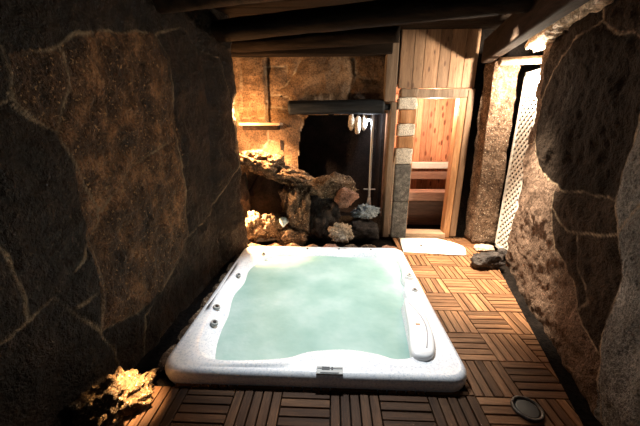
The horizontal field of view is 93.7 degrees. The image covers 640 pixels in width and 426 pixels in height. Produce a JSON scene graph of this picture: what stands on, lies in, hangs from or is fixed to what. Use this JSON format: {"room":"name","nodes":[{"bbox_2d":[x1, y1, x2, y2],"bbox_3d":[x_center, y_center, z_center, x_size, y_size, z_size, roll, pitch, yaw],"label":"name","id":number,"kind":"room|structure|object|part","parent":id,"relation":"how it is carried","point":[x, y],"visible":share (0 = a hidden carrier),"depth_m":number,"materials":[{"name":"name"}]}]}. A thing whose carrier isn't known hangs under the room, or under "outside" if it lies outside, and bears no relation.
{"room":"spa","nodes":[
{"label":"spa","id":0,"kind":"room"},
{"bbox_2d":[0,0,247,425],"bbox_3d":[-1.260,-0.215,1.709,0.377,2.800,5.711,1,17,4],"label":"wall","id":1,"kind":"structure","parent":0,"point":[121,172],"depth_m":1.83,"materials":[{"name":"stone"}]},
{"bbox_2d":[152,0,280,13],"bbox_3d":[0.210,-1.532,1.896,3.105,0.210,0.213,5,17,16],"label":"ceiling beam","id":2,"kind":"structure","parent":1,"relation":"attached to","point":[161,6],"depth_m":2.21,"materials":[{"name":"brown wood"}]},
{"bbox_2d":[240,172,249,217],"bbox_3d":[-1.139,-0.219,4.325,0.237,0.856,0.264,-10,19,-31],"label":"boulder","id":3,"kind":"object","parent":1,"relation":"attached to","point":[245,197],"visible":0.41,"depth_m":4.24,"materials":[{"name":"brown stone"}]},
{"bbox_2d":[210,0,532,42],"bbox_3d":[0.205,-1.784,2.740,2.980,0.227,0.214,5,17,16],"label":"ceiling beam","id":4,"kind":"structure","parent":1,"relation":"attached to","point":[374,13],"depth_m":2.63,"materials":[{"name":"brown wood"}]},
{"bbox_2d":[114,238,582,425],"bbox_3d":[0.561,1.139,1.909,3.478,0.034,5.443,1,17,2],"label":"deck","id":5,"kind":"object","parent":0,"point":[200,406],"visible":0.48,"depth_m":1.90,"materials":[{"name":"brown wood"}]},
{"bbox_2d":[165,246,466,392],"bbox_3d":[-0.008,1.069,2.987,2.014,0.811,2.089,1,17,2],"label":"hot tub","id":6,"kind":"object","parent":5,"relation":"in","point":[434,364],"visible":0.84,"depth_m":2.00,"materials":[{"name":"plastic"}]},
{"bbox_2d":[216,256,409,359],"bbox_3d":[0.034,0.797,2.902,1.724,0.001,1.810,1,17,2],"label":"water","id":7,"kind":"object","parent":6,"relation":"in","point":[285,306],"visible":0.95,"depth_m":2.67,"materials":[{"name":"green liquid"}]},
{"bbox_3d":[0.062,1.009,1.919,0.170,0.014,0.063,1,17,2],"label":"control panel","id":8,"kind":"part","parent":6,"relation":"part of","materials":[{"name":"grey plastic"}]},
{"bbox_3d":[0.916,0.654,3.079,0.104,0.035,0.104,1,17,2],"label":"valve knob","id":9,"kind":"part","parent":6,"relation":"part of","materials":[{"name":"plastic"}]},
{"bbox_3d":[0.768,0.876,2.330,0.181,0.055,0.720,3,17,11],"label":"armrest","id":10,"kind":"part","parent":6,"relation":"part of","materials":[{"name":"plastic"}]},
{"bbox_2d":[381,88,417,237],"bbox_3d":[1.101,-0.642,4.233,0.361,2.069,0.188,1,17,2],"label":"stone pier","id":11,"kind":"object","parent":5,"relation":"on","point":[397,176],"visible":1,"depth_m":4.15,"materials":[{"name":"grey stone"}]},
{"bbox_3d":[0.976,-0.568,4.273,0.099,1.904,0.159,1,17,2],"label":"post","id":12,"kind":"part","parent":11,"relation":"part of","materials":[{"name":"brown wood"}]},
{"bbox_2d":[399,238,465,255],"bbox_3d":[1.522,0.453,4.122,0.864,0.021,0.561,1,17,2],"label":"bath mat","id":13,"kind":"object","parent":5,"relation":"on","point":[408,245],"visible":1,"depth_m":4.08,"materials":[{"name":"white fabric"}]},
{"bbox_2d":[474,244,494,250],"bbox_3d":[2.207,0.461,4.013,0.292,0.068,0.196,1,17,2],"label":"stone","id":14,"kind":"object","parent":5,"relation":"on","point":[478,247],"visible":0.99,"depth_m":3.97,"materials":[{"name":"stone"}]},
{"bbox_2d":[470,251,505,268],"bbox_3d":[1.959,0.543,3.535,0.406,0.182,0.230,-2,17,-8],"label":"stone","id":15,"kind":"object","parent":5,"relation":"on","point":[490,259],"visible":1,"depth_m":3.46,"materials":[{"name":"stone"}]},
{"bbox_2d":[510,395,544,422],"bbox_3d":[1.226,1.155,1.774,0.170,0.016,0.170,1,17,2],"label":"floor light","id":16,"kind":"object","parent":5,"relation":"on","point":[526,410],"visible":1,"depth_m":1.77,"materials":[{"name":"metal"}]},
{"bbox_2d":[214,0,511,30],"bbox_3d":[0.590,-1.556,1.220,4.250,0.030,5.770,1,17,2],"label":"ceiling","id":17,"kind":"structure","parent":0,"point":[489,22],"depth_m":3.17,"materials":[{"name":"brown wood"}]},
{"bbox_2d":[134,224,602,425],"bbox_3d":[0.635,1.030,2.523,4.300,0.070,6.900,1,17,2],"label":"floor","id":18,"kind":"structure","parent":0,"point":[150,361],"depth_m":2.41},
{"bbox_2d":[65,366,159,425],"bbox_3d":[-1.218,1.066,1.771,0.436,0.288,0.481,1,17,2],"label":"boulder","id":19,"kind":"object","parent":18,"relation":"on","point":[121,393],"visible":0.99,"depth_m":1.70,"materials":[{"name":"beige stone"}]},
{"bbox_2d":[158,344,176,372],"bbox_3d":[-1.093,1.047,2.172,0.078,0.097,0.259,1,17,2],"label":"curb stone","id":20,"kind":"object","parent":18,"relation":"on","point":[167,353],"visible":0.59,"depth_m":2.11,"materials":[{"name":"grey stone"}]},
{"bbox_2d":[176,324,190,343],"bbox_3d":[-1.083,0.975,2.404,0.072,0.103,0.243,1,17,2],"label":"curb stone","id":21,"kind":"object","parent":18,"relation":"on","point":[183,331],"visible":0.38,"depth_m":2.36,"materials":[{"name":"stone"}]},
{"bbox_2d":[188,307,202,324],"bbox_3d":[-1.075,0.913,2.615,0.082,0.102,0.249,1,17,2],"label":"curb stone","id":22,"kind":"object","parent":18,"relation":"on","point":[195,315],"visible":0.45,"depth_m":2.56,"materials":[{"name":"grey stone"}]},
{"bbox_2d":[200,292,212,307],"bbox_3d":[-1.065,0.841,2.849,0.070,0.106,0.241,1,17,2],"label":"curb stone","id":23,"kind":"object","parent":18,"relation":"on","point":[209,295],"visible":0.41,"depth_m":2.81,"materials":[{"name":"grey stone"}]},
{"bbox_2d":[212,283,219,292],"bbox_3d":[-1.058,0.778,3.065,0.077,0.105,0.229,1,17,2],"label":"curb stone","id":24,"kind":"object","parent":18,"relation":"on","point":[216,285],"visible":0.37,"depth_m":3.01,"materials":[{"name":"grey stone"}]},
{"bbox_2d":[219,273,226,282],"bbox_3d":[-1.049,0.709,3.295,0.083,0.100,0.240,1,17,2],"label":"curb stone","id":25,"kind":"object","parent":18,"relation":"on","point":[224,274],"visible":0.5,"depth_m":3.23,"materials":[{"name":"stone"}]},
{"bbox_2d":[227,262,234,272],"bbox_3d":[-1.039,0.637,3.519,0.079,0.102,0.252,1,17,2],"label":"curb stone","id":26,"kind":"object","parent":18,"relation":"on","point":[230,265],"visible":0.51,"depth_m":3.46,"materials":[{"name":"stone"}]},
{"bbox_2d":[248,243,262,246],"bbox_3d":[-0.874,0.470,4.038,0.246,0.141,0.146,-4,17,-12],"label":"edging stone","id":27,"kind":"object","parent":18,"relation":"on","point":[250,244],"visible":0.27,"depth_m":4.00,"materials":[{"name":"beige stone"}]},
{"bbox_2d":[245,210,270,242],"bbox_3d":[-0.900,0.200,4.146,0.495,0.503,0.312,1,17,2],"label":"boulder","id":28,"kind":"object","parent":18,"relation":"on","point":[255,230],"visible":0.78,"depth_m":4.07,"materials":[{"name":"beige stone"}]},
{"bbox_2d":[249,175,284,237],"bbox_3d":[-0.714,-0.114,4.436,0.724,1.035,0.150,1,17,2],"label":"wall","id":29,"kind":"structure","parent":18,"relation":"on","point":[265,198],"depth_m":4.35,"materials":[{"name":"stone"}]},
{"bbox_2d":[275,227,307,246],"bbox_3d":[-0.386,0.346,4.154,0.455,0.314,0.251,1,17,2],"label":"boulder","id":30,"kind":"object","parent":18,"relation":"on","point":[286,236],"visible":0.81,"depth_m":4.08,"materials":[{"name":"brown stone"}]},
{"bbox_2d":[260,213,288,239],"bbox_3d":[-0.668,0.174,4.200,0.455,0.408,0.295,-6,17,-19],"label":"boulder","id":31,"kind":"object","parent":30,"relation":"on","point":[270,221],"visible":0.62,"depth_m":4.09,"materials":[{"name":"beige stone"}]},
{"bbox_2d":[279,217,288,227],"bbox_3d":[-0.486,0.126,4.059,0.110,0.162,0.104,-14,22,-39],"label":"crystal","id":32,"kind":"object","parent":31,"relation":"on","point":[283,221],"visible":1,"depth_m":4.03,"materials":[{"name":"stone"}]},
{"bbox_2d":[286,243,300,246],"bbox_3d":[-0.371,0.476,4.016,0.266,0.142,0.137,1,17,2],"label":"edging stone","id":33,"kind":"object","parent":18,"relation":"on","point":[290,244],"visible":0.25,"depth_m":3.99,"materials":[{"name":"beige stone"}]},
{"bbox_2d":[278,167,310,244],"bbox_3d":[-0.338,-0.086,4.199,0.483,1.116,0.501,1,17,2],"label":"boulder","id":34,"kind":"object","parent":18,"relation":"on","point":[296,202],"visible":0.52,"depth_m":4.05,"materials":[{"name":"brown stone"}]},
{"bbox_2d":[308,175,340,241],"bbox_3d":[0.055,-0.057,4.255,0.503,0.971,0.482,16,23,42],"label":"boulder","id":35,"kind":"object","parent":18,"relation":"on","point":[324,213],"visible":0.62,"depth_m":4.15,"materials":[{"name":"black stone"}]},
{"bbox_2d":[261,163,315,188],"bbox_3d":[-0.458,-0.542,4.156,0.930,0.430,0.547,1,17,2],"label":"boulder","id":36,"kind":"object","parent":35,"relation":"on","point":[287,175],"visible":0.7,"depth_m":4.00,"materials":[{"name":"brown stone"}]},
{"bbox_2d":[239,149,285,175],"bbox_3d":[-0.830,-0.682,4.059,0.722,0.364,0.560,7,18,22],"label":"boulder","id":37,"kind":"object","parent":36,"relation":"on","point":[260,162],"visible":0.91,"depth_m":3.89,"materials":[{"name":"brown stone"}]},
{"bbox_2d":[307,172,358,201],"bbox_3d":[0.058,-0.359,4.182,0.990,0.454,0.371,1,17,2],"label":"boulder","id":38,"kind":"object","parent":35,"relation":"on","point":[326,186],"visible":0.66,"depth_m":4.06,"materials":[{"name":"brown stone"}]},
{"bbox_2d":[334,187,358,208],"bbox_3d":[0.350,-0.212,4.110,0.326,0.306,0.269,-9,19,-28],"label":"boulder","id":39,"kind":"object","parent":38,"relation":"on","point":[345,197],"visible":0.99,"depth_m":4.01,"materials":[{"name":"brown stone"}]},
{"bbox_2d":[323,244,337,246],"bbox_3d":[0.148,0.486,3.990,0.251,0.139,0.146,1,17,2],"label":"edging stone","id":40,"kind":"object","parent":18,"relation":"on","point":[325,245],"visible":0.22,"depth_m":3.98,"materials":[{"name":"brown stone"}]},
{"bbox_2d":[327,222,353,243],"bbox_3d":[0.290,0.263,4.116,0.378,0.332,0.262,1,17,2],"label":"boulder","id":41,"kind":"object","parent":18,"relation":"on","point":[341,232],"visible":1,"depth_m":4.04,"materials":[{"name":"stone"}]},
{"bbox_2d":[344,244,357,247],"bbox_3d":[0.414,0.486,3.981,0.225,0.131,0.148,-4,17,-14],"label":"edging stone","id":42,"kind":"object","parent":18,"relation":"on","point":[349,245],"visible":0.28,"depth_m":3.96,"materials":[{"name":"stone"}]},
{"bbox_2d":[349,218,378,241],"bbox_3d":[0.613,0.249,4.355,0.507,0.377,0.315,1,17,2],"label":"boulder","id":43,"kind":"object","parent":18,"relation":"on","point":[364,230],"visible":0.8,"depth_m":4.25,"materials":[{"name":"black stone"}]},
{"bbox_2d":[350,203,380,219],"bbox_3d":[0.664,-0.016,4.318,0.463,0.256,0.268,1,17,2],"label":"boulder","id":44,"kind":"object","parent":43,"relation":"on","point":[365,211],"visible":1,"depth_m":4.28,"materials":[{"name":"stone"}]},
{"bbox_2d":[360,244,376,247],"bbox_3d":[0.644,0.484,3.978,0.238,0.148,0.142,1,17,2],"label":"edging stone","id":45,"kind":"object","parent":18,"relation":"on","point":[366,245],"visible":0.34,"depth_m":3.94,"materials":[{"name":"stone"}]},
{"bbox_2d":[381,245,396,248],"bbox_3d":[0.906,0.490,3.969,0.258,0.125,0.153,1,17,2],"label":"edging stone","id":46,"kind":"object","parent":18,"relation":"on","point":[384,246],"visible":0.3,"depth_m":3.93,"materials":[{"name":"beige stone"}]},
{"bbox_2d":[389,189,444,224],"bbox_3d":[1.853,-0.084,4.961,1.680,0.580,0.260,1,17,2],"label":"bench","id":47,"kind":"object","parent":18,"relation":"on","point":[425,206],"visible":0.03,"depth_m":4.90,"materials":[{"name":"brown wood"}]},
{"bbox_2d":[411,161,447,178],"bbox_3d":[1.867,-0.396,5.238,1.680,1.020,0.450,1,17,2],"label":"bench","id":48,"kind":"object","parent":18,"relation":"on","point":[415,164],"visible":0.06,"depth_m":4.95,"materials":[{"name":"brown wood"}]},
{"bbox_2d":[464,61,519,244],"bbox_3d":[2.276,-0.713,4.021,0.407,2.360,0.301,1,17,2],"label":"stone pillar","id":49,"kind":"structure","parent":18,"relation":"on","point":[496,108],"depth_m":3.90,"materials":[{"name":"brown stone"}]},
{"bbox_2d":[481,0,589,62],"bbox_3d":[1.733,-1.597,2.429,0.120,0.260,2.546,4,17,13],"label":"beam","id":50,"kind":"structure","parent":49,"relation":"on","point":[518,28],"depth_m":2.48,"materials":[{"name":"brown wood"}]},
{"bbox_2d":[498,55,542,65],"bbox_3d":[2.221,-1.665,3.276,0.493,0.092,0.082,2,17,7],"label":"log","id":51,"kind":"object","parent":50,"relation":"attached to","point":[522,60],"visible":0.84,"depth_m":3.25,"materials":[{"name":"beige wood"}]},
{"bbox_2d":[497,248,506,256],"bbox_3d":[2.345,0.504,3.827,0.144,0.120,0.116,1,17,2],"label":"stone","id":52,"kind":"object","parent":18,"relation":"on","point":[500,250],"visible":0.67,"depth_m":3.80,"materials":[{"name":"beige stone"}]},
{"bbox_2d":[232,30,538,236],"bbox_3d":[0.772,-0.972,4.242,4.201,2.810,0.254,0,17,0],"label":"wall","id":53,"kind":"structure","parent":0,"point":[260,82],"depth_m":4.07,"materials":[{"name":"stone"}]},
{"bbox_2d":[239,123,282,129],"bbox_3d":[-0.804,-1.191,4.127,0.550,0.095,0.280,1,17,2],"label":"ledge shelf","id":54,"kind":"object","parent":53,"relation":"attached to","point":[246,126],"visible":0.99,"depth_m":4.05,"materials":[{"name":"brown wood"}]},
{"bbox_2d":[231,43,392,56],"bbox_3d":[-0.130,-2.087,3.833,2.080,0.140,0.160,1,17,2],"label":"ceiling beam","id":55,"kind":"structure","parent":53,"relation":"attached to","point":[386,48],"depth_m":3.77,"materials":[{"name":"brown wood"}]},
{"bbox_2d":[383,39,399,101],"bbox_3d":[0.915,-1.854,3.859,0.150,0.800,0.120,1,17,2],"label":"post","id":56,"kind":"object","parent":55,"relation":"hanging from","point":[391,60],"visible":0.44,"depth_m":3.83,"materials":[{"name":"brown wood"}]},
{"bbox_2d":[231,25,399,52],"bbox_3d":[-0.140,-2.058,3.581,2.115,0.183,0.180,4,17,12],"label":"ceiling beam","id":57,"kind":"structure","parent":53,"relation":"attached to","point":[388,34],"depth_m":3.48,"materials":[{"name":"brown wood"}]},
{"bbox_2d":[280,95,384,215],"bbox_3d":[0.183,-0.837,4.650,1.490,1.800,0.600,1,17,2],"label":"wall niche","id":58,"kind":"object","parent":53,"relation":"in","point":[327,145],"visible":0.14,"depth_m":4.84,"materials":[{"name":"stone"}]},
{"bbox_2d":[288,99,389,114],"bbox_3d":[0.271,-1.424,4.031,1.401,0.198,0.190,1,17,2],"label":"log","id":59,"kind":"object","parent":53,"relation":"attached to","point":[357,106],"visible":1,"depth_m":3.96,"materials":[{"name":"black wood"}]},
{"bbox_2d":[348,114,367,133],"bbox_3d":[0.537,-1.270,4.254,0.277,0.305,0.080,1,17,2],"label":"hanging ornament","id":60,"kind":"object","parent":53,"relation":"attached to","point":[357,122],"depth_m":4.23,"materials":[{"name":"stone"}]},
{"bbox_2d":[364,114,374,204],"bbox_3d":[0.729,-0.696,4.315,0.170,1.400,0.090,1,17,2],"label":"pipe","id":61,"kind":"object","parent":53,"relation":"attached to","point":[369,189],"visible":0.85,"depth_m":4.30,"materials":[{"name":"metal"}]},
{"bbox_2d":[398,29,481,88],"bbox_3d":[1.518,-1.970,3.846,0.974,0.690,0.050,1,17,2],"label":"wood paneling","id":62,"kind":"structure","parent":53,"relation":"in","point":[429,58],"depth_m":3.82,"materials":[{"name":"beige wood"}]},
{"bbox_2d":[405,89,474,237],"bbox_3d":[1.631,-0.636,4.253,0.760,2.080,0.200,1,17,2],"label":"door frame","id":63,"kind":"structure","parent":62,"relation":"attached to","point":[464,103],"depth_m":4.15,"materials":[{"name":"orange wood"}]},
{"bbox_3d":[1.631,-1.580,3.973,0.760,0.110,0.140,1,17,2],"label":"head frame","id":64,"kind":"part","parent":63,"relation":"part of","materials":[{"name":"beige wood"}]},
{"bbox_2d":[379,95,455,215],"bbox_3d":[1.882,-0.850,4.868,1.869,2.100,1.160,1,17,2],"label":"wall","id":65,"kind":"structure","parent":0,"point":[434,117],"depth_m":5.24,"materials":[{"name":"brown wood"}]},
{"bbox_2d":[396,84,471,94],"bbox_3d":[1.862,-1.868,4.556,1.830,0.030,1.160,1,17,2],"label":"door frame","id":66,"kind":"structure","parent":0,"point":[397,89],"depth_m":4.23,"materials":[{"name":"brown wood"}]},
{"bbox_2d":[505,50,543,237],"bbox_3d":[2.784,-0.883,3.839,0.050,2.750,0.580,1,17,2],"label":"wall","id":67,"kind":"structure","parent":0,"point":[538,66],"depth_m":4.00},
{"bbox_2d":[505,0,639,425],"bbox_3d":[1.825,-0.076,1.242,0.720,2.800,5.012,6,18,20],"label":"wall","id":68,"kind":"structure","parent":0,"point":[573,254],"depth_m":2.04,"materials":[{"name":"brown stone"}]},
{"bbox_2d":[494,69,540,249],"bbox_3d":[2.419,-0.548,3.677,0.024,2.200,0.369,1,17,2],"label":"lattice panel","id":69,"kind":"object","parent":68,"relation":"attached to","point":[500,230],"visible":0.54,"depth_m":3.66,"materials":[{"name":"white paint"}]},
{"bbox_2d":[524,0,613,52],"bbox_3d":[2.006,-1.580,2.368,0.226,0.236,1.898,5,17,17],"label":"trim","id":70,"kind":"structure","parent":68,"relation":"attached to","point":[538,42],"depth_m":2.52,"materials":[{"name":"stone"}]}
]}

